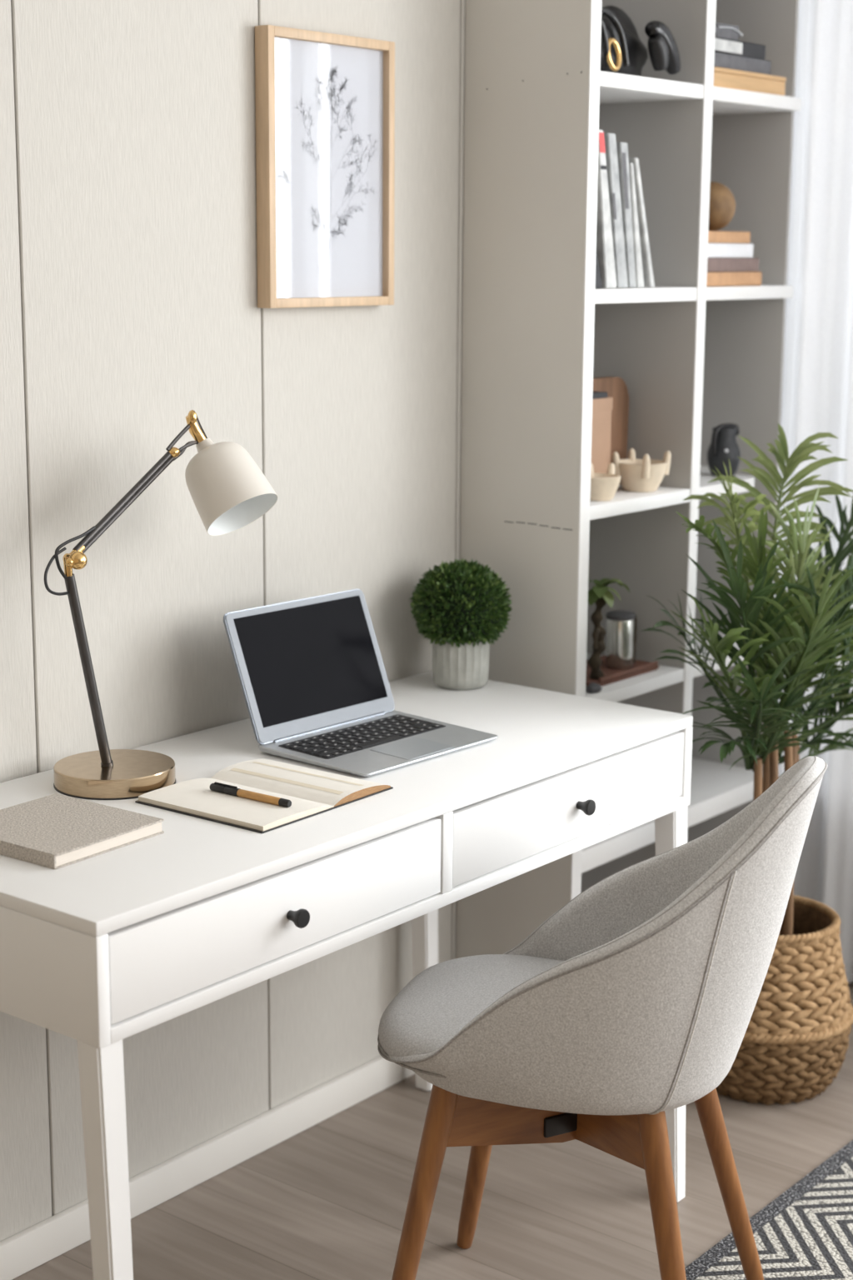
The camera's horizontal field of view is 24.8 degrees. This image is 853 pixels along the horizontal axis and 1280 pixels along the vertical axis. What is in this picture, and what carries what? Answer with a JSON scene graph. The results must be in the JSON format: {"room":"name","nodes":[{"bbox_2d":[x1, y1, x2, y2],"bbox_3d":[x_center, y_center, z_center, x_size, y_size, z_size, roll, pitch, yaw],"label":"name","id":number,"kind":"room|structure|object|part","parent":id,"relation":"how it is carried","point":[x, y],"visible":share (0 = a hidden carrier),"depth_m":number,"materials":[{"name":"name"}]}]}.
{"room":"home office","nodes":[
{"label":"home office","id":0,"kind":"room"},
{"bbox_2d":[0,0,465,1241],"bbox_3d":[-0.870,-0.321,2.383,0.140,2.650,4.710,9,14,38],"label":"wall","id":1,"kind":"structure","parent":0,"point":[128,249],"depth_m":2.92,"materials":[{"name":"paint"}]},
{"bbox_2d":[0,1055,414,1279],"bbox_3d":[-1.116,1.029,2.224,0.014,0.062,3.755,9,14,38],"label":"baseboard","id":2,"kind":"structure","parent":1,"relation":"attached to","point":[21,1252],"depth_m":3.15,"materials":[{"name":"paint"}]},
{"bbox_2d":[255,25,394,308],"bbox_3d":[-0.156,-0.740,3.067,0.028,0.418,0.299,9,14,38],"label":"picture frame","id":3,"kind":"object","parent":1,"relation":"attached to","point":[325,102],"visible":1,"depth_m":3.06,"materials":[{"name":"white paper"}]},
{"bbox_2d":[12,981,852,1279],"bbox_3d":[0.769,1.296,1.266,4.200,0.060,4.560,9,14,38],"label":"floor","id":4,"kind":"structure","parent":0,"point":[328,1201],"depth_m":3.08,"materials":[{"name":"laminate"}]},
{"bbox_2d":[0,670,693,1279],"bbox_3d":[-0.140,0.557,2.854,0.642,0.748,1.281,9,14,38],"label":"desk","id":5,"kind":"object","parent":4,"relation":"on","point":[98,952],"visible":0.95,"depth_m":2.50,"materials":[{"name":"white paint"}]},
{"bbox_2d":[0,793,164,869],"bbox_3d":[-0.472,0.241,2.469,0.200,0.018,0.190,9,14,35],"label":"book","id":6,"kind":"object","parent":5,"relation":"on","point":[56,831],"visible":1,"depth_m":2.44,"materials":[{"name":"paper"}]},
{"bbox_3d":[-0.370,0.748,2.276,0.044,0.598,0.050,9,14,38],"label":"leg","id":7,"kind":"part","parent":5,"relation":"part of","materials":[{"name":"white paint"}]},
{"bbox_2d":[44,410,278,799],"bbox_3d":[-0.370,-0.058,2.706,0.362,0.512,0.171,-6,13,-31],"label":"desk lamp","id":8,"kind":"object","parent":5,"relation":"on","point":[229,492],"visible":0.98,"depth_m":2.70,"materials":[{"name":"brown metal"}]},
{"bbox_3d":[-0.480,-0.106,2.609,0.014,0.088,0.087,9,14,38],"label":"cord","id":9,"kind":"part","parent":8,"relation":"part of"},
{"bbox_3d":[-0.462,0.044,2.656,0.017,0.280,0.075,9,14,38],"label":"arm","id":10,"kind":"part","parent":8,"relation":"part of"},
{"bbox_3d":[-0.415,-0.188,2.668,0.009,0.131,0.187,9,14,38],"label":"arm","id":11,"kind":"part","parent":8,"relation":"part of"},
{"bbox_3d":[-0.278,-0.215,2.754,0.135,0.138,0.112,9,14,38],"label":"lamp shade","id":12,"kind":"part","parent":8,"relation":"part of","materials":[{"name":"white metal"}]},
{"bbox_2d":[135,759,393,833],"bbox_3d":[-0.220,0.207,2.661,0.232,0.013,0.274,9,14,36],"label":"notebook","id":13,"kind":"object","parent":5,"relation":"on","point":[311,792],"visible":0.99,"depth_m":2.63,"materials":[{"name":"beige paper"}]},
{"bbox_2d":[210,781,291,807],"bbox_3d":[-0.237,0.207,2.607,0.139,0.013,0.011,9,14,35],"label":"pen","id":14,"kind":"object","parent":13,"relation":"on","point":[217,787],"visible":1,"depth_m":2.60,"materials":[{"name":"brown wood"}]},
{"bbox_3d":[-0.356,0.309,2.566,0.480,0.105,0.603,9,14,38],"label":"drawer","id":15,"kind":"part","parent":5,"relation":"part of","materials":[{"name":"white paint"}]},
{"bbox_3d":[-0.161,0.344,2.409,0.024,0.024,0.024,9,14,38],"label":"knob","id":16,"kind":"part","parent":5,"relation":"part of","materials":[{"name":"black metal"}]},
{"bbox_2d":[223,588,498,776],"bbox_3d":[-0.096,0.057,2.927,0.293,0.203,0.305,10,15,40],"label":"laptop","id":17,"kind":"object","parent":5,"relation":"on","point":[317,691],"visible":1,"depth_m":2.96,"materials":[{"name":"silver metal"}]},
{"bbox_3d":[-0.177,0.037,2.994,0.079,0.191,0.305,10,15,40],"label":"lid","id":18,"kind":"part","parent":17,"relation":"part of","materials":[{"name":"grey metal"}]},
{"bbox_2d":[278,714,445,759],"bbox_3d":[-0.095,0.145,2.943,0.102,0.003,0.269,10,15,40],"label":"keyboard","id":19,"kind":"object","parent":17,"relation":"on","point":[357,737],"depth_m":2.94,"materials":[{"name":"black plastic"}]},
{"bbox_3d":[-0.003,0.512,3.463,0.057,0.598,0.041,9,14,38],"label":"leg","id":20,"kind":"part","parent":5,"relation":"part of","materials":[{"name":"white paint"}]},
{"bbox_2d":[409,557,512,689],"bbox_3d":[0.060,-0.030,3.323,0.180,0.222,0.177,9,14,38],"label":"potted topiary","id":21,"kind":"object","parent":5,"relation":"on","point":[460,606],"visible":1,"depth_m":3.28,"materials":[{"name":"plant"}]},
{"bbox_2d":[432,636,489,689],"bbox_3d":[0.059,0.037,3.337,0.097,0.084,0.098,9,14,38],"label":"pot","id":22,"kind":"object","parent":21,"relation":"on","point":[458,662],"depth_m":3.30,"materials":[{"name":"ceramic"}]},
{"bbox_3d":[0.038,0.215,3.050,0.480,0.105,0.606,9,14,38],"label":"drawer","id":23,"kind":"part","parent":5,"relation":"part of","materials":[{"name":"white paint"}]},
{"bbox_3d":[0.237,0.249,2.898,0.024,0.024,0.024,9,14,38],"label":"knob","id":24,"kind":"part","parent":5,"relation":"part of","materials":[{"name":"black metal"}]},
{"bbox_3d":[0.393,0.580,3.139,0.054,0.598,0.225,1,11,2],"label":"leg","id":25,"kind":"part","parent":5,"relation":"part of","materials":[{"name":"white paint"}]},
{"bbox_2d":[377,755,827,1279],"bbox_3d":[0.228,0.555,2.604,0.577,0.858,0.446,4,12,17],"label":"armchair","id":26,"kind":"object","parent":4,"relation":"on","point":[633,1002],"visible":1,"depth_m":2.43,"materials":[{"name":"fabric"}]},
{"bbox_3d":[-0.015,0.778,2.537,0.127,0.443,0.036,-4,12,-22],"label":"leg","id":27,"kind":"part","parent":26,"relation":"part of","materials":[{"name":"brown wood"}]},
{"bbox_3d":[0.166,0.507,2.613,0.440,0.056,0.376,4,12,17],"label":"seat","id":28,"kind":"part","parent":26,"relation":"part of","materials":[{"name":"fabric"}]},
{"bbox_3d":[0.090,0.713,2.866,0.036,0.443,0.129,-8,14,-35],"label":"leg","id":29,"kind":"part","parent":26,"relation":"part of","materials":[{"name":"brown wood"}]},
{"bbox_3d":[0.196,0.620,2.617,0.407,0.106,0.022,-6,13,-28],"label":"cross rail","id":30,"kind":"part","parent":26,"relation":"part of","materials":[{"name":"brown wood"}]},
{"bbox_3d":[0.200,0.616,2.634,0.022,0.106,0.404,-5,13,-26],"label":"cross rail","id":31,"kind":"part","parent":26,"relation":"part of","materials":[{"name":"brown wood"}]},
{"bbox_3d":[0.309,0.797,2.455,0.036,0.444,0.136,-8,14,-35],"label":"leg","id":32,"kind":"part","parent":26,"relation":"part of","materials":[{"name":"brown wood"}]},
{"bbox_3d":[0.417,0.733,2.753,0.160,0.437,0.035,-3,12,-18],"label":"leg","id":33,"kind":"part","parent":26,"relation":"part of","materials":[{"name":"brown wood"}]},
{"bbox_2d":[455,0,801,958],"bbox_3d":[0.394,-0.395,3.654,0.258,2.310,0.743,9,14,38],"label":"bookcase","id":34,"kind":"object","parent":4,"relation":"on","point":[692,357],"visible":0.52,"depth_m":3.47,"materials":[{"name":"wood"}]},
{"bbox_3d":[0.170,-0.327,3.385,0.255,2.280,0.031,9,14,38],"label":"panel","id":35,"kind":"part","parent":34,"relation":"part of","materials":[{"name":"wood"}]},
{"bbox_2d":[585,682,602,693],"bbox_3d":[0.298,0.084,3.456,0.026,0.017,0.034,9,14,38],"label":"stone","id":36,"kind":"object","parent":34,"relation":"on","point":[593,687],"visible":1,"depth_m":3.45,"materials":[{"name":"black stone"}]},
{"bbox_2d":[595,249,603,288],"bbox_3d":[0.212,-0.665,3.342,0.190,0.114,0.053,9,14,38],"label":"folder","id":37,"kind":"object","parent":34,"relation":"on","point":[598,284],"visible":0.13,"depth_m":3.30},
{"bbox_2d":[590,390,613,473],"bbox_3d":[0.273,-0.349,3.468,0.040,0.182,0.151,9,14,38],"label":"storage box","id":38,"kind":"object","parent":34,"relation":"on","point":[602,406],"visible":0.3,"depth_m":3.48,"materials":[{"name":"beige cardboard"}]},
{"bbox_2d":[590,462,621,500],"bbox_3d":[0.306,-0.279,3.424,0.076,0.062,0.084,5,12,21],"label":"wooden bowl","id":39,"kind":"object","parent":34,"relation":"on","point":[604,487],"visible":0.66,"depth_m":3.40,"materials":[{"name":"brown wood"}]},
{"bbox_2d":[595,130,616,288],"bbox_3d":[0.234,-0.742,3.353,0.190,0.262,0.070,9,14,38],"label":"magazine","id":40,"kind":"object","parent":34,"relation":"on","point":[605,251],"visible":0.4,"depth_m":3.30,"materials":[{"name":"white paper"}]},
{"bbox_2d":[592,376,629,484],"bbox_3d":[0.316,-0.381,3.572,0.020,0.203,0.175,9,14,38],"label":"cutting board","id":41,"kind":"object","parent":34,"relation":"on","point":[616,387],"visible":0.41,"depth_m":3.60,"materials":[{"name":"brown wood"}]},
{"bbox_2d":[604,133,628,288],"bbox_3d":[0.255,-0.746,3.380,0.190,0.258,0.076,9,14,38],"label":"magazine","id":42,"kind":"object","parent":34,"relation":"on","point":[610,138],"visible":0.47,"depth_m":3.32,"materials":[{"name":"white paper"}]},
{"bbox_3d":[0.284,0.357,3.664,0.246,0.040,0.334,9,14,38],"label":"shelf","id":43,"kind":"part","parent":34,"relation":"part of","materials":[{"name":"white paint"}]},
{"bbox_2d":[585,655,659,686],"bbox_3d":[0.333,0.055,3.606,0.110,0.016,0.225,9,14,38],"label":"wooden tray","id":44,"kind":"object","parent":34,"relation":"on","point":[611,676],"visible":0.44,"depth_m":3.58,"materials":[{"name":"brown wood"}]},
{"bbox_2d":[588,578,629,679],"bbox_3d":[0.326,-0.020,3.522,0.064,0.185,0.097,9,14,38],"label":"bonsai","id":45,"kind":"object","parent":44,"relation":"on","point":[599,595],"visible":0.98,"depth_m":3.50,"materials":[{"name":"green plant"}]},
{"bbox_3d":[0.308,-0.010,3.510,0.030,0.169,0.047,9,14,38],"label":"stem","id":46,"kind":"part","parent":45,"relation":"part of","materials":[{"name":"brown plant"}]},
{"bbox_2d":[605,610,637,669],"bbox_3d":[0.361,-0.001,3.619,0.055,0.104,0.059,3,12,15],"label":"jar","id":47,"kind":"object","parent":44,"relation":"on","point":[622,626],"visible":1,"depth_m":3.60,"materials":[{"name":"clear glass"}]},
{"bbox_3d":[0.361,-0.046,3.608,0.055,0.011,0.055,9,14,38],"label":"lid","id":48,"kind":"part","parent":47,"relation":"part of","materials":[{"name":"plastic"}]},
{"bbox_3d":[0.388,-0.005,3.635,0.015,0.098,0.010,-8,14,-37],"label":"handle","id":49,"kind":"part","parent":47,"relation":"part of","materials":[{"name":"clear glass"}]},
{"bbox_2d":[600,5,648,76],"bbox_3d":[0.298,-1.037,3.359,0.123,0.130,0.270,5,12,21],"label":"headphones","id":50,"kind":"object","parent":34,"relation":"on","point":[622,51],"visible":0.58,"depth_m":3.33,"materials":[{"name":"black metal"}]},
{"bbox_2d":[616,142,636,287],"bbox_3d":[0.275,-0.744,3.405,0.190,0.244,0.064,9,14,38],"label":"magazine","id":51,"kind":"object","parent":34,"relation":"on","point":[622,147],"visible":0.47,"depth_m":3.34,"materials":[{"name":"white paper"}]},
{"bbox_3d":[0.342,-0.787,3.326,0.001,0.093,0.027,9,14,38],"label":"spine panel","id":52,"kind":"part","parent":51,"relation":"part of","materials":[{"name":"white paper"}]},
{"bbox_3d":[0.286,0.075,3.608,0.246,0.024,0.334,9,14,38],"label":"shelf","id":53,"kind":"part","parent":34,"relation":"part of","materials":[{"name":"white paint"}]},
{"bbox_2d":[629,162,644,287],"bbox_3d":[0.293,-0.732,3.432,0.190,0.212,0.055,9,14,38],"label":"magazine","id":54,"kind":"object","parent":34,"relation":"on","point":[637,253],"visible":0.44,"depth_m":3.38,"materials":[{"name":"white paper"}]},
{"bbox_3d":[0.288,-0.258,3.541,0.246,0.024,0.334,9,14,38],"label":"shelf","id":55,"kind":"part","parent":34,"relation":"part of","materials":[{"name":"white paint"}]},
{"bbox_2d":[628,157,654,287],"bbox_3d":[0.308,-0.740,3.449,0.190,0.220,0.077,9,14,38],"label":"magazine","id":56,"kind":"object","parent":34,"relation":"on","point":[648,278],"visible":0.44,"depth_m":3.39,"materials":[{"name":"white paper"}]},
{"bbox_2d":[612,448,671,492],"bbox_3d":[0.391,-0.311,3.559,0.100,0.072,0.101,9,14,38],"label":"wooden bowl","id":57,"kind":"object","parent":34,"relation":"on","point":[645,475],"visible":0.96,"depth_m":3.53,"materials":[{"name":"brown wood"}]},
{"bbox_3d":[0.290,-0.619,3.468,0.246,0.024,0.334,9,14,38],"label":"shelf","id":58,"kind":"part","parent":34,"relation":"part of","materials":[{"name":"white paint"}]},
{"bbox_3d":[0.293,-0.966,3.399,0.246,0.024,0.334,9,14,38],"label":"shelf","id":59,"kind":"part","parent":34,"relation":"part of","materials":[{"name":"white paint"}]},
{"bbox_2d":[645,20,680,74],"bbox_3d":[0.415,-1.033,3.382,0.043,0.087,0.097,9,14,38],"label":"headphones","id":60,"kind":"object","parent":34,"relation":"on","point":[664,54],"visible":1,"depth_m":3.35,"materials":[{"name":"black plastic"}]},
{"bbox_2d":[707,423,740,475],"bbox_3d":[0.583,-0.373,3.798,0.065,0.103,0.066,3,12,14],"label":"clay jar","id":61,"kind":"object","parent":34,"relation":"on","point":[724,447],"visible":0.96,"depth_m":3.77,"materials":[{"name":"black ceramic"}]},
{"bbox_3d":[0.585,-0.392,3.791,0.075,0.063,0.017,-9,15,-40],"label":"strap handle","id":62,"kind":"part","parent":61,"relation":"part of","materials":[{"name":"black ceramic"}]},
{"bbox_3d":[0.512,0.303,3.945,0.246,0.040,0.336,9,14,38],"label":"shelf","id":63,"kind":"part","parent":34,"relation":"part of","materials":[{"name":"white paint"}]},
{"bbox_3d":[0.516,-0.313,3.821,0.246,0.024,0.336,9,14,38],"label":"shelf","id":64,"kind":"part","parent":34,"relation":"part of","materials":[{"name":"white paint"}]},
{"bbox_3d":[0.514,0.020,3.888,0.246,0.024,0.336,9,14,38],"label":"shelf","id":65,"kind":"part","parent":34,"relation":"part of","materials":[{"name":"white paint"}]},
{"bbox_2d":[706,271,762,286],"bbox_3d":[0.517,-0.686,3.682,0.146,0.026,0.220,9,14,38],"label":"book","id":66,"kind":"object","parent":34,"relation":"on","point":[713,278],"visible":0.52,"depth_m":3.64,"materials":[{"name":"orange paper"}]},
{"bbox_2d":[707,257,759,272],"bbox_3d":[0.514,-0.711,3.672,0.146,0.026,0.207,9,14,38],"label":"book","id":67,"kind":"object","parent":66,"relation":"on","point":[714,264],"visible":0.53,"depth_m":3.63,"materials":[{"name":"beige paper"}]},
{"bbox_2d":[707,243,753,257],"bbox_3d":[0.506,-0.735,3.658,0.146,0.026,0.183,9,14,38],"label":"book","id":68,"kind":"object","parent":67,"relation":"on","point":[715,250],"visible":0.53,"depth_m":3.62,"materials":[{"name":"beige paper"}]},
{"bbox_2d":[708,230,750,243],"bbox_3d":[0.502,-0.758,3.648,0.146,0.022,0.170,9,14,38],"label":"book","id":69,"kind":"object","parent":68,"relation":"on","point":[714,237],"visible":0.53,"depth_m":3.61,"materials":[{"name":"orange paper"}]},
{"bbox_2d":[708,181,735,230],"bbox_3d":[0.533,-0.811,3.632,0.091,0.091,0.091,9,14,38],"label":"ball","id":70,"kind":"object","parent":69,"relation":"on","point":[722,202],"visible":0.48,"depth_m":3.60,"materials":[{"name":"brown wood"}]},
{"bbox_3d":[0.613,-0.436,3.944,0.236,2.280,0.010,9,14,38],"label":"panel","id":71,"kind":"part","parent":34,"relation":"part of","materials":[{"name":"white wood"}]},
{"bbox_2d":[713,66,786,95],"bbox_3d":[0.540,-1.042,3.632,0.154,0.034,0.268,9,14,38],"label":"wooden box","id":72,"kind":"object","parent":34,"relation":"on","point":[723,77],"visible":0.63,"depth_m":3.58,"materials":[{"name":"beige wood"}]},
{"bbox_2d":[714,51,771,74],"bbox_3d":[0.522,-1.067,3.604,0.150,0.026,0.212,9,14,38],"label":"book","id":73,"kind":"object","parent":72,"relation":"on","point":[721,60],"visible":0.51,"depth_m":3.56,"materials":[{"name":"grey paper"}]},
{"bbox_2d":[715,36,765,59],"bbox_3d":[0.514,-1.091,3.590,0.151,0.026,0.191,9,14,38],"label":"book","id":74,"kind":"object","parent":73,"relation":"on","point":[722,45],"visible":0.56,"depth_m":3.54,"materials":[{"name":"white paper"}]},
{"bbox_2d":[715,22,743,40],"bbox_3d":[0.499,-1.109,3.550,0.130,0.026,0.118,9,14,38],"label":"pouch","id":75,"kind":"object","parent":74,"relation":"on","point":[722,30],"visible":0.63,"depth_m":3.51,"materials":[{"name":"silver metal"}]},
{"bbox_3d":[0.540,-1.055,3.629,0.154,0.008,0.268,9,14,38],"label":"box lid","id":76,"kind":"part","parent":72,"relation":"part of","materials":[{"name":"beige wood"}]},
{"bbox_3d":[0.519,-0.673,3.749,0.246,0.024,0.336,9,14,38],"label":"shelf","id":77,"kind":"part","parent":34,"relation":"part of","materials":[{"name":"white paint"}]},
{"bbox_3d":[0.521,-1.021,3.679,0.246,0.024,0.336,9,14,38],"label":"shelf","id":78,"kind":"part","parent":34,"relation":"part of","materials":[{"name":"white paint"}]},
{"bbox_2d":[685,1140,852,1279],"bbox_3d":[1.278,0.956,2.801,1.500,0.007,1.250,9,14,38],"label":"rug","id":79,"kind":"object","parent":4,"relation":"on","point":[806,1232],"visible":1,"depth_m":2.97,"materials":[{"name":"grey fabric"}]},
{"bbox_2d":[715,895,852,1104],"bbox_3d":[0.619,0.648,3.528,0.316,0.320,0.316,3,12,13],"label":"basket","id":80,"kind":"object","parent":4,"relation":"on","point":[795,1042],"visible":0.46,"depth_m":3.40,"materials":[{"name":"brown wicker"}]},
{"bbox_2d":[640,423,852,935],"bbox_3d":[0.656,0.212,3.439,0.486,1.181,0.784,9,14,38],"label":"potted palm","id":81,"kind":"object","parent":80,"relation":"in","point":[799,626],"visible":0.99,"depth_m":3.27,"materials":[{"name":"plant"}]},
{"bbox_3d":[0.588,0.416,3.413,0.022,0.443,0.079,6,13,25],"label":"stem","id":82,"kind":"part","parent":81,"relation":"part of","materials":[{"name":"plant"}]},
{"bbox_3d":[0.604,0.383,3.445,0.022,0.492,0.060,5,12,21],"label":"stem","id":83,"kind":"part","parent":81,"relation":"part of","materials":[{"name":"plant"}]},
{"bbox_3d":[0.613,0.401,3.413,0.023,0.472,0.064,6,13,26],"label":"stem","id":84,"kind":"part","parent":81,"relation":"part of","materials":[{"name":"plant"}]},
{"bbox_3d":[0.641,0.390,3.437,0.024,0.482,0.058,6,13,25],"label":"stem","id":85,"kind":"part","parent":81,"relation":"part of","materials":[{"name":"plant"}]},
{"bbox_3d":[0.647,0.389,3.469,0.023,0.471,0.036,-1,11,-9],"label":"stem","id":86,"kind":"part","parent":81,"relation":"part of","materials":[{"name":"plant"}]},
{"bbox_3d":[0.650,0.394,3.494,0.028,0.451,0.024,9,14,38],"label":"stem","id":87,"kind":"part","parent":81,"relation":"part of","materials":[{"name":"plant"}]},
{"bbox_3d":[2.249,-0.385,2.805,4.200,2.650,0.150,9,14,38],"label":"wall","id":88,"kind":"structure","parent":0,"visible":0},
{"bbox_2d":[772,0,852,982],"bbox_3d":[1.839,-0.375,2.986,2.960,2.529,0.051,9,14,38],"label":"curtain","id":89,"kind":"object","parent":88,"relation":"attached to","point":[817,389],"visible":0.52,"depth_m":3.81,"materials":[{"name":"white fabric"}]}
]}

